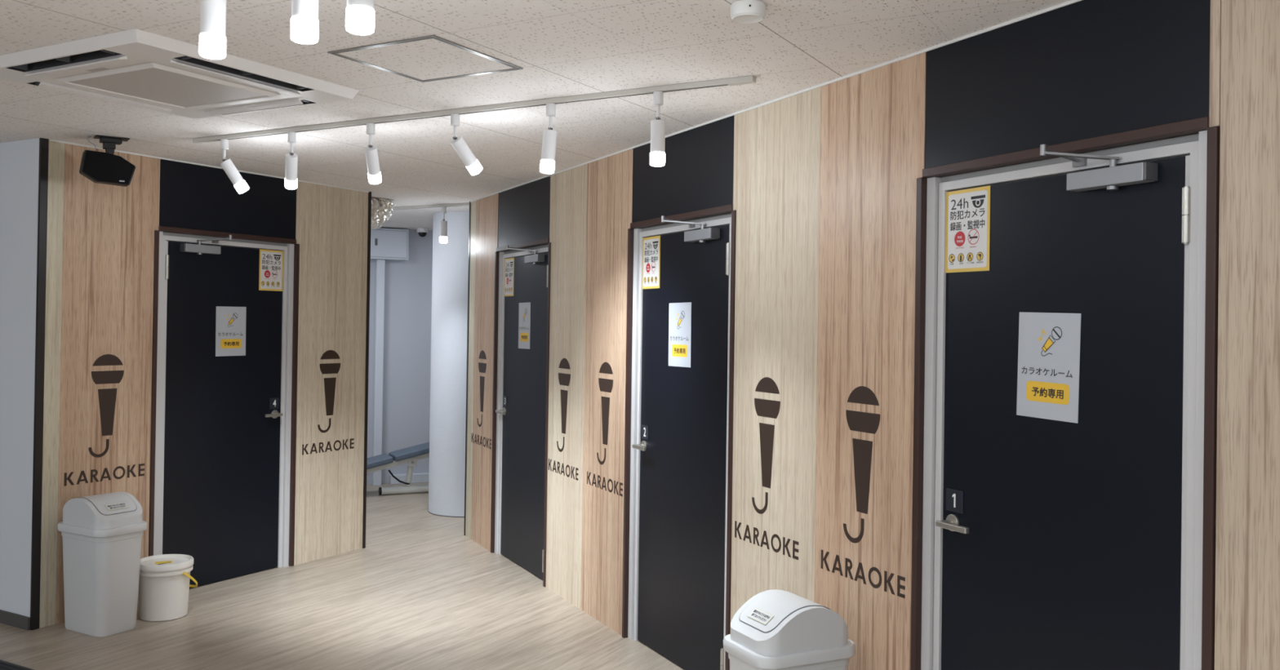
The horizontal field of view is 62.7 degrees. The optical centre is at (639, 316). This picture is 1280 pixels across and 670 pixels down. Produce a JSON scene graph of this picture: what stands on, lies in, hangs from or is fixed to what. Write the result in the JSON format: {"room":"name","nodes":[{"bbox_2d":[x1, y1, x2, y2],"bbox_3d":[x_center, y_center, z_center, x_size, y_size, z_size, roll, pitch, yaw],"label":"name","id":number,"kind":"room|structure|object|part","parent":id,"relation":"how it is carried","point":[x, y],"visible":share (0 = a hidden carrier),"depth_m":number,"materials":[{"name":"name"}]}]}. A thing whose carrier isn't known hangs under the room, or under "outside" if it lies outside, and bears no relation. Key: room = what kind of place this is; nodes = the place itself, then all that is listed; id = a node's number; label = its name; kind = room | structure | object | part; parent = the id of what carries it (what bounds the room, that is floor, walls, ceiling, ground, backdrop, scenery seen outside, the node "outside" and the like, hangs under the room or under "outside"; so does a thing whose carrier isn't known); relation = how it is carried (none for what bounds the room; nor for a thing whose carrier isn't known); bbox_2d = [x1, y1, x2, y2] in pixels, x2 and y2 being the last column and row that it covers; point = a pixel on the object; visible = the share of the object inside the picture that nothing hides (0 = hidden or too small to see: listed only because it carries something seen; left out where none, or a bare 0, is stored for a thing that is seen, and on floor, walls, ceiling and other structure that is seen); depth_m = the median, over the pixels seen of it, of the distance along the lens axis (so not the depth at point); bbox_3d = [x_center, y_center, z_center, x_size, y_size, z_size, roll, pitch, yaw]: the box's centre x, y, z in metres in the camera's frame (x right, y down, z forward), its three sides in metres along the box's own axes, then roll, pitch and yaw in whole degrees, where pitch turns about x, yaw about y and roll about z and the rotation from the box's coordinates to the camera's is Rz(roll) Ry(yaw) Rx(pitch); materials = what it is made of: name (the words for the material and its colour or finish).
{"room":"entertainment venue","nodes":[
{"label":"entertainment venue","id":0,"kind":"room"},
{"bbox_2d":[0,137,39,617],"bbox_3d":[-5.749,0.309,6.816,6.280,2.459,0.036,1,-1,30],"label":"wall","id":1,"kind":"structure","parent":0,"point":[20,159],"depth_m":5.33,"materials":[{"name":"white paint"}]},
{"bbox_2d":[0,609,30,630],"bbox_3d":[-5.736,1.507,6.760,6.181,0.062,0.012,1,-1,30],"label":"baseboard","id":2,"kind":"structure","parent":1,"relation":"attached to","point":[11,619],"depth_m":5.29,"materials":[{"name":"grey"}]},
{"bbox_2d":[39,141,368,628],"bbox_3d":[-2.509,0.353,6.303,0.160,2.459,2.266,1,-1,30],"label":"wall","id":3,"kind":"structure","parent":0,"point":[100,238],"depth_m":5.78,"materials":[{"name":"brown wood"}]},
{"bbox_2d":[30,137,48,630],"bbox_3d":[-3.011,0.338,5.262,0.016,2.458,0.038,1,-1,30],"label":"trim","id":4,"kind":"structure","parent":3,"relation":"attached to","point":[43,143],"depth_m":5.25,"materials":[{"name":"black wood"}]},
{"bbox_3d":[-3.020,0.338,5.339,0.100,2.459,0.085,1,-1,30],"label":"wood panel","id":5,"kind":"part","parent":3,"relation":"part of","materials":[{"name":"beige wood"}]},
{"bbox_2d":[64,354,144,486],"bbox_3d":[-2.831,0.539,5.574,0.001,0.673,0.455,1,-1,30],"label":"decal","id":6,"kind":"object","parent":3,"relation":"attached to","point":[107,397],"visible":1,"depth_m":5.57,"materials":[{"name":"brown plastic"}]},
{"bbox_3d":[-2.871,0.342,5.603,0.100,2.459,0.520,1,-1,30],"label":"wood panel","id":7,"kind":"part","parent":3,"relation":"part of","materials":[{"name":"brown wood"}]},
{"bbox_3d":[-2.720,-0.680,5.849,0.100,0.407,0.027,1,-1,30],"label":"wood panel","id":8,"kind":"part","parent":3,"relation":"part of","materials":[{"name":"beige wood"}]},
{"bbox_2d":[48,138,368,192],"bbox_3d":[-2.423,-0.871,6.262,0.006,0.008,2.242,1,-1,30],"label":"trim","id":9,"kind":"structure","parent":3,"relation":"attached to","point":[53,140],"depth_m":5.99,"materials":[{"name":"white plastic"}]},
{"bbox_2d":[148,226,299,588],"bbox_3d":[-2.416,0.545,6.233,0.223,2.077,1.029,1,-1,30],"label":"door","id":10,"kind":"structure","parent":3,"relation":"in","point":[223,443],"depth_m":6.24,"materials":[{"name":"black painted steel"}]},
{"bbox_3d":[-2.457,-0.440,6.094,0.176,0.060,0.150,1,-1,30],"label":"closer arm","id":11,"kind":"part","parent":10,"relation":"part of","materials":[{"name":"silver metal"}]},
{"bbox_2d":[215,306,246,356],"bbox_3d":[-2.454,0.092,6.299,0.002,0.296,0.216,1,0,30],"label":"notice","id":12,"kind":"object","parent":10,"relation":"attached to","point":[230,322],"visible":1,"depth_m":6.29,"materials":[{"name":"white paper"}]},
{"bbox_2d":[258,248,283,291],"bbox_3d":[-2.303,-0.285,6.557,0.002,0.254,0.186,1,-1,30],"label":"poster","id":13,"kind":"object","parent":10,"relation":"attached to","point":[271,262],"visible":1,"depth_m":6.56,"materials":[{"name":"white paper"}]},
{"bbox_3d":[-2.272,0.616,6.517,0.016,0.018,0.130,1,-1,30],"label":"lever","id":14,"kind":"part","parent":10,"relation":"part of","materials":[{"name":"silver metal"}]},
{"bbox_3d":[-2.295,0.548,6.587,0.003,0.068,0.072,1,-1,30],"label":"number plate","id":15,"kind":"part","parent":10,"relation":"part of","materials":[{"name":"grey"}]},
{"bbox_3d":[-2.271,0.616,6.577,0.056,0.052,0.052,1,-1,30],"label":"handle","id":16,"kind":"part","parent":10,"relation":"part of","materials":[{"name":"silver metal"}]},
{"bbox_3d":[-2.473,-0.686,6.287,0.098,0.381,0.977,1,-1,30],"label":"transom panel","id":17,"kind":"part","parent":3,"relation":"part of","materials":[{"name":"black paint"}]},
{"bbox_3d":[-2.225,-0.665,6.722,0.100,0.407,0.025,1,-1,30],"label":"wood panel","id":18,"kind":"part","parent":3,"relation":"part of","materials":[{"name":"beige wood"}]},
{"bbox_2d":[302,350,354,455],"bbox_3d":[-2.054,0.561,6.946,0.001,0.673,0.455,1,-1,30],"label":"decal","id":19,"kind":"object","parent":3,"relation":"attached to","point":[326,368],"visible":1,"depth_m":6.94,"materials":[{"name":"brown plastic"}]},
{"bbox_3d":[-2.084,0.365,6.990,0.100,2.459,0.608,1,-1,30],"label":"wood panel","id":20,"kind":"part","parent":3,"relation":"part of","materials":[{"name":"beige wood"}]},
{"bbox_2d":[362,191,371,548],"bbox_3d":[-1.952,0.370,7.280,0.164,2.458,0.026,1,-1,30],"label":"trim","id":21,"kind":"structure","parent":3,"relation":"attached to","point":[369,193],"depth_m":7.24,"materials":[{"name":"black"}]},
{"bbox_2d":[0,482,684,669],"bbox_3d":[-2.151,1.629,5.158,15.200,0.100,14.300,1,-1,30],"label":"floor","id":22,"kind":"structure","parent":0,"point":[420,594],"depth_m":5.45,"materials":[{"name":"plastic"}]},
{"bbox_2d":[0,659,34,669],"bbox_3d":[-2.624,1.558,3.916,1.800,0.007,1.200,1,-1,30],"label":"floor mat","id":23,"kind":"object","parent":22,"relation":"on","point":[4,665],"visible":1,"depth_m":4.66,"materials":[{"name":"black"}]},
{"bbox_2d":[57,491,146,636],"bbox_3d":[-2.713,1.237,5.294,0.390,0.669,0.284,1,-1,30],"label":"bin","id":24,"kind":"object","parent":22,"relation":"on","point":[102,534],"visible":1,"depth_m":5.19,"materials":[{"name":"white plastic"}]},
{"bbox_3d":[-2.711,1.060,5.295,0.390,0.040,0.284,1,-1,30],"label":"lid","id":25,"kind":"part","parent":24,"relation":"part of","materials":[{"name":"grey plastic"}]},
{"bbox_2d":[138,554,197,622],"bbox_3d":[-2.495,1.430,5.540,0.284,0.294,0.317,1,-1,30],"label":"bucket","id":26,"kind":"object","parent":22,"relation":"on","point":[164,585],"visible":0.87,"depth_m":5.43,"materials":[{"name":"white plastic"}]},
{"bbox_3d":[-2.502,1.312,5.526,0.282,0.059,0.282,1,-1,30],"label":"bucket lid","id":27,"kind":"part","parent":26,"relation":"part of","materials":[{"name":"white plastic"}]},
{"bbox_3d":[-2.463,1.398,5.596,0.284,0.136,0.189,1,-1,30],"label":"bucket handle","id":28,"kind":"part","parent":26,"relation":"part of","materials":[{"name":"yellow plastic"}]},
{"bbox_2d":[366,441,429,495],"bbox_3d":[-2.004,1.332,9.600,1.345,0.569,0.280,1,-1,-26],"label":"weight bench","id":29,"kind":"object","parent":22,"relation":"on","point":[411,455],"visible":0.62,"depth_m":9.47,"materials":[{"name":"blue leather"}]},
{"bbox_3d":[-2.003,1.278,9.600,1.345,0.345,0.090,1,-1,-26],"label":"rail","id":30,"kind":"part","parent":29,"relation":"part of","materials":[{"name":"beige metal"}]},
{"bbox_3d":[-2.098,1.437,9.553,0.081,0.222,0.051,1,-1,-26],"label":"leg","id":31,"kind":"part","parent":29,"relation":"part of","materials":[{"name":"beige metal"}]},
{"bbox_3d":[-2.062,1.325,9.518,0.080,0.080,0.004,1,-1,-26],"label":"pivot plate","id":32,"kind":"part","parent":29,"relation":"part of","materials":[{"name":"beige metal"}]},
{"bbox_2d":[723,589,855,669],"bbox_3d":[0.490,1.270,3.477,0.390,0.669,0.284,1,-1,-26],"label":"bin","id":33,"kind":"object","parent":22,"relation":"on","point":[775,629],"visible":1,"depth_m":3.38,"materials":[{"name":"white plastic"}]},
{"bbox_3d":[0.493,1.093,3.479,0.390,0.040,0.284,1,-1,-26],"label":"lid","id":34,"kind":"part","parent":33,"relation":"part of","materials":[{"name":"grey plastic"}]},
{"bbox_2d":[366,227,432,484],"bbox_3d":[-3.383,0.367,9.703,7.500,2.459,0.102,1,-1,-26],"label":"wall","id":35,"kind":"structure","parent":0,"point":[407,318],"depth_m":10.19,"materials":[{"name":"grey paint"}]},
{"bbox_2d":[371,259,385,485],"bbox_3d":[-2.502,0.536,10.030,0.076,2.152,0.090,1,-1,-26],"label":"duct","id":36,"kind":"object","parent":35,"relation":"attached to","point":[380,264],"visible":1,"depth_m":9.99,"materials":[{"name":"white paint"}]},
{"bbox_2d":[370,227,408,261],"bbox_3d":[-2.453,-0.687,10.027,0.460,0.294,0.138,1,-1,-26],"label":"box","id":37,"kind":"object","parent":35,"relation":"attached to","point":[387,244],"visible":0.67,"depth_m":9.99,"materials":[{"name":"white paint"}]},
{"bbox_2d":[389,472,428,484],"bbox_3d":[-1.381,1.591,10.596,2.278,0.085,0.062,1,-1,-26],"label":"baseboard","id":38,"kind":"structure","parent":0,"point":[416,477],"depth_m":10.16,"materials":[{"name":"white paint"}]},
{"bbox_2d":[427,211,469,517],"bbox_3d":[-1.427,0.389,8.745,0.623,2.458,0.623,1,-1,30],"label":"round column","id":39,"kind":"structure","parent":0,"point":[449,323],"depth_m":8.46,"materials":[{"name":"white paint"}]},
{"bbox_2d":[0,0,1071,231],"bbox_3d":[-2.113,-0.930,5.178,15.200,0.100,14.300,1,-1,30],"label":"ceiling","id":40,"kind":"structure","parent":0,"point":[563,48],"depth_m":3.66,"materials":[{"name":"white paint"}]},
{"bbox_2d":[79,134,135,186],"bbox_3d":[-2.646,-0.769,5.215,0.243,0.237,0.154,1,-1,-34],"label":"ceiling speaker","id":41,"kind":"object","parent":40,"relation":"hanging from","point":[100,167],"visible":1,"depth_m":5.16,"materials":[{"name":"black plastic"}]},
{"bbox_2d":[82,150,134,184],"bbox_3d":[-2.607,-0.729,5.157,0.230,0.148,0.012,1,-1,-34],"label":"grille","id":42,"kind":"object","parent":41,"relation":"attached to","point":[100,166],"depth_m":5.15,"materials":[{"name":"black"}]},
{"bbox_3d":[-2.626,-0.884,5.219,0.150,0.005,0.090,1,-1,-34],"label":"ceiling plate","id":43,"kind":"part","parent":41,"relation":"part of","materials":[{"name":"black plastic"}]},
{"bbox_2d":[0,28,359,119],"bbox_3d":[-1.734,-0.858,3.882,0.950,0.052,0.950,1,-1,30],"label":"air conditioner","id":44,"kind":"object","parent":40,"relation":"attached to","point":[135,67],"visible":1,"depth_m":3.73,"materials":[{"name":"white plastic"}]},
{"bbox_2d":[57,62,279,108],"bbox_3d":[-1.734,-0.842,3.882,0.544,0.011,0.544,1,-1,30],"label":"grille","id":45,"kind":"object","parent":44,"relation":"attached to","point":[154,82],"depth_m":3.82,"materials":[{"name":"white plastic"}]},
{"bbox_2d":[370,197,395,230],"bbox_3d":[-2.007,-0.735,7.638,0.297,0.246,0.518,1,-1,30],"label":"chandelier","id":46,"kind":"object","parent":40,"relation":"attached to","point":[381,208],"visible":0.3,"depth_m":7.62,"materials":[{"name":"white"}]},
{"bbox_2d":[416,227,428,237],"bbox_3d":[-2.080,-0.797,10.044,0.110,0.086,0.110,1,-1,30],"label":"dome camera","id":47,"kind":"object","parent":40,"relation":"attached to","point":[422,232],"visible":1,"depth_m":10.01,"materials":[{"name":"white plastic"}]},
{"bbox_2d":[327,35,523,82],"bbox_3d":[-0.723,-0.869,3.575,0.457,0.004,0.470,1,-1,30],"label":"access hatch","id":48,"kind":"object","parent":40,"relation":"attached to","point":[431,58],"visible":1,"depth_m":3.55,"materials":[{"name":"silver metal"}]},
{"bbox_2d":[392,202,469,209],"bbox_3d":[-2.091,-0.844,8.311,1.958,0.021,0.036,1,-1,30],"label":"track","id":49,"kind":"object","parent":40,"relation":"attached to","point":[467,204],"visible":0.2,"depth_m":8.01,"materials":[{"name":"grey metal"}]},
{"bbox_2d":[439,206,447,243],"bbox_3d":[-1.490,-0.690,7.968,0.058,0.276,0.058,1,-1,30],"label":"track spotlight","id":50,"kind":"object","parent":49,"relation":"hanging from","point":[443,224],"visible":1,"depth_m":7.95,"materials":[{"name":"white paint"}]},
{"bbox_2d":[192,75,755,143],"bbox_3d":[-0.901,-0.857,4.479,3.008,0.021,0.036,1,-1,30],"label":"track","id":51,"kind":"object","parent":40,"relation":"attached to","point":[747,79],"visible":1,"depth_m":4.28,"materials":[{"name":"grey metal"}]},
{"bbox_2d":[220,139,248,193],"bbox_3d":[-1.980,-0.729,5.130,0.136,0.259,0.059,1,0,-22],"label":"track spotlight","id":52,"kind":"object","parent":51,"relation":"hanging from","point":[240,184],"visible":1,"depth_m":5.11,"materials":[{"name":"white paint"}]},
{"bbox_3d":[-2.025,-0.786,5.115,0.013,0.050,0.013,1,-1,30],"label":"stem","id":53,"kind":"part","parent":52,"relation":"part of","materials":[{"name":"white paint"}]},
{"bbox_2d":[284,131,297,189],"bbox_3d":[-1.637,-0.726,4.932,0.058,0.258,0.138,1,0,-19],"label":"track spotlight","id":54,"kind":"object","parent":51,"relation":"hanging from","point":[291,158],"visible":1,"depth_m":4.90,"materials":[{"name":"white paint"}]},
{"bbox_3d":[-1.621,-0.782,4.886,0.013,0.050,0.013,1,-1,30],"label":"stem","id":55,"kind":"part","parent":54,"relation":"part of","materials":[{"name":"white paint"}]},
{"bbox_2d":[364,123,382,184],"bbox_3d":[-1.192,-0.721,4.692,0.058,0.258,0.137,1,0,-1],"label":"track spotlight","id":56,"kind":"object","parent":51,"relation":"hanging from","point":[374,173],"visible":1,"depth_m":4.66,"materials":[{"name":"white paint"}]},
{"bbox_3d":[-1.192,-0.777,4.642,0.013,0.050,0.013,1,-1,30],"label":"stem","id":57,"kind":"part","parent":56,"relation":"part of","materials":[{"name":"white paint"}]},
{"bbox_2d":[450,113,482,175],"bbox_3d":[-0.736,-0.723,4.449,0.156,0.244,0.060,1,-1,-44],"label":"track spotlight","id":58,"kind":"object","parent":51,"relation":"hanging from","point":[473,165],"visible":1,"depth_m":4.42,"materials":[{"name":"white paint"}]},
{"bbox_3d":[-0.776,-0.773,4.407,0.013,0.050,0.013,1,-1,30],"label":"stem","id":59,"kind":"part","parent":58,"relation":"part of","materials":[{"name":"white paint"}]},
{"bbox_2d":[539,102,557,173],"bbox_3d":[-0.362,-0.703,4.163,0.068,0.277,0.058,1,-1,-38],"label":"track spotlight","id":60,"kind":"object","parent":51,"relation":"hanging from","point":[547,162],"visible":1,"depth_m":4.14,"materials":[{"name":"white paint"}]},
{"bbox_3d":[-0.355,-0.769,4.168,0.013,0.050,0.013,1,-1,30],"label":"stem","id":61,"kind":"part","parent":60,"relation":"part of","materials":[{"name":"white paint"}]},
{"bbox_2d":[649,91,665,166],"bbox_3d":[0.067,-0.699,3.928,0.058,0.276,0.058,1,-1,30],"label":"track spotlight","id":62,"kind":"object","parent":51,"relation":"hanging from","point":[657,154],"visible":1,"depth_m":3.91,"materials":[{"name":"white paint"}]},
{"bbox_3d":[0.068,-0.764,3.928,0.013,0.050,0.013,1,-1,30],"label":"stem","id":63,"kind":"part","parent":62,"relation":"part of","materials":[{"name":"white paint"}]},
{"bbox_2d":[730,0,765,23],"bbox_3d":[0.299,-0.841,2.905,0.098,0.040,0.098,1,-1,30],"label":"smoke detector","id":64,"kind":"object","parent":40,"relation":"attached to","point":[744,11],"visible":1,"depth_m":2.87,"materials":[{"name":"white plastic"}]},
{"bbox_2d":[465,0,1279,669],"bbox_3d":[0.941,0.382,3.414,0.160,2.459,9.697,1,-1,-26],"label":"wall","id":65,"kind":"structure","parent":0,"point":[820,183],"depth_m":3.64,"materials":[{"name":"brown wood"}]},
{"bbox_2d":[463,201,471,535],"bbox_3d":[-1.199,0.385,7.764,0.164,2.458,0.023,1,-1,-26],"label":"trim","id":66,"kind":"structure","parent":65,"relation":"attached to","point":[469,202],"depth_m":7.72,"materials":[{"name":"black"}]},
{"bbox_3d":[-1.188,0.384,7.678,0.100,2.459,0.139,1,-1,-26],"label":"wood panel","id":67,"kind":"part","parent":65,"relation":"part of","materials":[{"name":"brown wood"}]},
{"bbox_2d":[471,350,491,448],"bbox_3d":[-1.116,0.579,7.410,0.001,0.673,0.455,1,-1,-26],"label":"decal","id":68,"kind":"object","parent":65,"relation":"attached to","point":[482,366],"visible":1,"depth_m":7.41,"materials":[{"name":"brown plastic"}]},
{"bbox_3d":[-1.055,0.383,7.407,0.100,2.459,0.464,1,-1,-26],"label":"wood panel","id":69,"kind":"part","parent":65,"relation":"part of","materials":[{"name":"brown wood"}]},
{"bbox_3d":[-0.931,-0.643,7.194,0.100,0.407,0.027,1,-1,-26],"label":"wood panel","id":70,"kind":"part","parent":65,"relation":"part of","materials":[{"name":"beige wood"}]},
{"bbox_2d":[490,238,551,586],"bbox_3d":[-0.805,0.573,6.696,0.223,2.077,1.029,1,-1,-26],"label":"door","id":71,"kind":"structure","parent":65,"relation":"in","point":[520,402],"depth_m":6.76,"materials":[{"name":"black painted steel"}]},
{"bbox_3d":[-0.934,0.639,6.988,0.016,0.018,0.130,1,-1,-26],"label":"lever","id":72,"kind":"part","parent":71,"relation":"part of","materials":[{"name":"silver metal"}]},
{"bbox_3d":[-0.933,0.640,7.048,0.056,0.052,0.052,1,-1,-26],"label":"handle","id":73,"kind":"part","parent":71,"relation":"part of","materials":[{"name":"silver metal"}]},
{"bbox_3d":[-0.906,0.572,7.057,0.003,0.068,0.072,1,-1,-26],"label":"number plate","id":74,"kind":"part","parent":71,"relation":"part of","materials":[{"name":"grey metal"}]},
{"bbox_2d":[504,257,514,296],"bbox_3d":[-0.876,-0.260,7.028,0.002,0.254,0.186,1,-1,-26],"label":"poster","id":75,"kind":"object","parent":71,"relation":"attached to","point":[509,263],"visible":1,"depth_m":7.03,"materials":[{"name":"white paper"}]},
{"bbox_3d":[-0.744,-0.411,6.554,0.176,0.060,0.150,1,-1,-26],"label":"closer arm","id":76,"kind":"part","parent":71,"relation":"part of","materials":[{"name":"silver metal"}]},
{"bbox_2d":[518,302,530,349],"bbox_3d":[-0.743,0.062,6.746,0.002,0.297,0.218,1,-1,-26],"label":"notice","id":77,"kind":"object","parent":71,"relation":"attached to","point":[524,316],"visible":1,"depth_m":6.74,"materials":[{"name":"white paper"}]},
{"bbox_3d":[-0.708,-0.656,6.744,0.098,0.381,0.977,1,-1,-26],"label":"transom panel","id":78,"kind":"part","parent":65,"relation":"part of","materials":[{"name":"black paint"}]},
{"bbox_3d":[-0.488,-0.643,6.293,0.100,0.407,0.025,1,-1,-26],"label":"wood panel","id":79,"kind":"part","parent":65,"relation":"part of","materials":[{"name":"beige wood"}]},
{"bbox_2d":[548,358,578,480],"bbox_3d":[-0.438,0.578,6.031,0.001,0.673,0.455,1,-1,-26],"label":"decal","id":80,"kind":"object","parent":65,"relation":"attached to","point":[564,379],"visible":1,"depth_m":6.03,"materials":[{"name":"brown plastic"}]},
{"bbox_3d":[-0.381,0.383,6.036,0.100,2.459,0.529,1,-1,-26],"label":"wood panel","id":81,"kind":"part","parent":65,"relation":"part of","materials":[{"name":"beige wood"}]},
{"bbox_2d":[586,362,622,496],"bbox_3d":[-0.183,0.578,5.512,0.001,0.673,0.455,1,-1,-26],"label":"decal","id":82,"kind":"object","parent":65,"relation":"attached to","point":[605,384],"visible":1,"depth_m":5.51,"materials":[{"name":"brown plastic"}]},
{"bbox_3d":[-0.143,0.382,5.552,0.100,2.459,0.548,1,-1,-26],"label":"wood panel","id":83,"kind":"part","parent":65,"relation":"part of","materials":[{"name":"brown wood"}]},
{"bbox_3d":[-0.001,-0.644,5.301,0.100,0.407,0.027,1,-1,-26],"label":"wood panel","id":84,"kind":"part","parent":65,"relation":"part of","materials":[{"name":"beige wood"}]},
{"bbox_2d":[622,204,736,669],"bbox_3d":[0.125,0.571,4.803,0.223,2.077,1.029,1,-1,-26],"label":"door","id":85,"kind":"structure","parent":65,"relation":"in","point":[678,432],"depth_m":4.82,"materials":[{"name":"black painted steel"}]},
{"bbox_3d":[-0.004,0.638,5.096,0.016,0.018,0.130,1,-1,-26],"label":"lever","id":86,"kind":"part","parent":85,"relation":"part of","materials":[{"name":"silver metal"}]},
{"bbox_3d":[-0.002,0.639,5.155,0.056,0.052,0.052,1,-1,-26],"label":"handle","id":87,"kind":"part","parent":85,"relation":"part of","materials":[{"name":"silver metal"}]},
{"bbox_3d":[0.024,0.571,5.164,0.003,0.068,0.072,1,-1,-26],"label":"number plate","id":88,"kind":"part","parent":85,"relation":"part of","materials":[{"name":"grey plastic"}]},
{"bbox_2d":[642,235,660,288],"bbox_3d":[0.055,-0.261,5.135,0.002,0.254,0.186,1,-1,-26],"label":"poster","id":89,"kind":"object","parent":85,"relation":"attached to","point":[651,245],"visible":1,"depth_m":5.13,"materials":[{"name":"white paper"}]},
{"bbox_2d":[668,302,691,367],"bbox_3d":[0.183,0.086,4.860,0.002,0.298,0.219,1,-1,-26],"label":"notice","id":90,"kind":"object","parent":85,"relation":"attached to","point":[679,313],"visible":1,"depth_m":4.86,"materials":[{"name":"white paper"}]},
{"bbox_3d":[0.187,-0.412,4.662,0.176,0.060,0.150,1,-1,-26],"label":"closer arm","id":91,"kind":"part","parent":85,"relation":"part of","materials":[{"name":"silver metal"}]},
{"bbox_3d":[0.222,-0.657,4.851,0.098,0.381,0.977,1,-1,-26],"label":"transom panel","id":92,"kind":"part","parent":65,"relation":"part of","materials":[{"name":"black paint"}]},
{"bbox_3d":[0.442,-0.644,4.400,0.100,0.407,0.025,1,-1,-26],"label":"wood panel","id":93,"kind":"part","parent":65,"relation":"part of","materials":[{"name":"beige wood"}]},
{"bbox_2d":[734,377,798,559],"bbox_3d":[0.496,0.577,4.129,0.001,0.673,0.455,1,-1,-26],"label":"decal","id":94,"kind":"object","parent":65,"relation":"attached to","point":[763,407],"visible":1,"depth_m":4.13,"materials":[{"name":"brown plastic"}]},
{"bbox_3d":[0.561,0.382,4.119,0.100,2.459,0.583,1,-1,-26],"label":"wood panel","id":95,"kind":"part","parent":65,"relation":"part of","materials":[{"name":"beige wood"}]},
{"bbox_2d":[470,0,1082,202],"bbox_3d":[0.888,-0.844,3.381,0.006,0.008,9.684,1,-1,-26],"label":"trim","id":96,"kind":"structure","parent":65,"relation":"attached to","point":[1071,2],"depth_m":3.69,"materials":[{"name":"white plastic"}]},
{"bbox_2d":[820,386,905,598],"bbox_3d":[0.759,0.577,3.594,0.001,0.673,0.455,1,-1,-26],"label":"decal","id":97,"kind":"object","parent":65,"relation":"attached to","point":[864,422],"visible":1,"depth_m":3.59,"materials":[{"name":"brown plastic"}]},
{"bbox_3d":[0.807,0.381,3.619,0.100,2.459,0.530,1,-1,-26],"label":"wood panel","id":98,"kind":"part","parent":65,"relation":"part of","materials":[{"name":"brown wood"}]},
{"bbox_3d":[0.946,-0.645,3.376,0.100,0.407,0.027,1,-1,-26],"label":"wood panel","id":99,"kind":"part","parent":65,"relation":"part of","materials":[{"name":"beige wood"}]},
{"bbox_2d":[910,116,1220,669],"bbox_3d":[1.071,0.570,2.878,0.223,2.077,1.029,1,-1,-26],"label":"door","id":100,"kind":"structure","parent":65,"relation":"in","point":[1038,544],"depth_m":2.82,"materials":[{"name":"black"}]},
{"bbox_3d":[0.944,0.638,3.230,0.056,0.052,0.052,1,-1,-26],"label":"handle","id":101,"kind":"part","parent":100,"relation":"part of","materials":[{"name":"silver metal"}]},
{"bbox_3d":[0.942,0.637,3.171,0.016,0.018,0.130,1,-1,-26],"label":"lever","id":102,"kind":"part","parent":100,"relation":"part of","materials":[{"name":"silver metal"}]},
{"bbox_3d":[0.971,0.570,3.239,0.003,0.068,0.072,1,-1,-26],"label":"number plate","id":103,"kind":"part","parent":100,"relation":"part of","materials":[{"name":"grey plastic"}]},
{"bbox_2d":[945,185,990,272],"bbox_3d":[1.001,-0.262,3.210,0.002,0.254,0.186,1,-1,-26],"label":"poster","id":104,"kind":"object","parent":100,"relation":"attached to","point":[967,211],"visible":1,"depth_m":3.21,"materials":[{"name":"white paper"}]},
{"bbox_2d":[1016,311,1080,423],"bbox_3d":[1.135,0.139,2.922,0.002,0.300,0.223,1,-1,-26],"label":"notice","id":105,"kind":"object","parent":100,"relation":"attached to","point":[1049,347],"visible":1,"depth_m":2.92,"materials":[{"name":"grey paper"}]},
{"bbox_3d":[1.135,0.080,2.922,0.001,0.038,0.037,1,1,-26],"label":"microphone handle","id":106,"kind":"part","parent":105,"relation":"part of","materials":[{"name":"yellow paper"}]},
{"bbox_3d":[1.133,-0.414,2.737,0.176,0.060,0.150,1,-1,-26],"label":"closer arm","id":107,"kind":"part","parent":100,"relation":"part of","materials":[{"name":"silver metal"}]},
{"bbox_3d":[1.221,-0.331,2.713,0.028,0.009,0.028,1,-1,-26],"label":"adjusting knob","id":108,"kind":"part","parent":100,"relation":"part of","materials":[{"name":"silver metal"}]},
{"bbox_3d":[1.168,-0.658,2.926,0.098,0.381,0.977,1,-1,-26],"label":"transom panel","id":109,"kind":"part","parent":65,"relation":"part of","materials":[{"name":"black paint"}]},
{"bbox_3d":[1.389,-0.645,2.475,0.100,0.407,0.025,1,-1,-26],"label":"wood panel","id":110,"kind":"part","parent":65,"relation":"part of","materials":[{"name":"beige wood"}]},
{"bbox_3d":[1.462,0.380,2.286,0.100,2.459,0.374,1,-1,-26],"label":"wood panel","id":111,"kind":"part","parent":65,"relation":"part of","materials":[{"name":"beige wood"}]},
{"bbox_3d":[0.015,-0.864,1.836,3.008,0.021,0.036,1,-1,30],"label":"track","id":112,"kind":"object","parent":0,"visible":0},
{"bbox_2d":[199,0,226,59],"bbox_3d":[-0.972,-0.726,2.393,0.058,0.276,0.058,1,-1,30],"label":"track spotlight","id":113,"kind":"object","parent":112,"relation":"hanging from","point":[212,37],"visible":1,"depth_m":2.37,"materials":[{"name":"white paint"}]},
{"bbox_2d":[290,0,319,44],"bbox_3d":[-0.716,-0.724,2.248,0.058,0.276,0.058,1,-1,30],"label":"track spotlight","id":114,"kind":"object","parent":112,"relation":"hanging from","point":[304,24],"visible":1,"depth_m":2.22,"materials":[{"name":"white paint"}]},
{"bbox_2d":[345,0,374,35],"bbox_3d":[-0.576,-0.722,2.168,0.058,0.276,0.058,1,-1,30],"label":"track spotlight","id":115,"kind":"object","parent":112,"relation":"hanging from","point":[360,14],"visible":1,"depth_m":2.15,"materials":[{"name":"white paint"}]}
]}

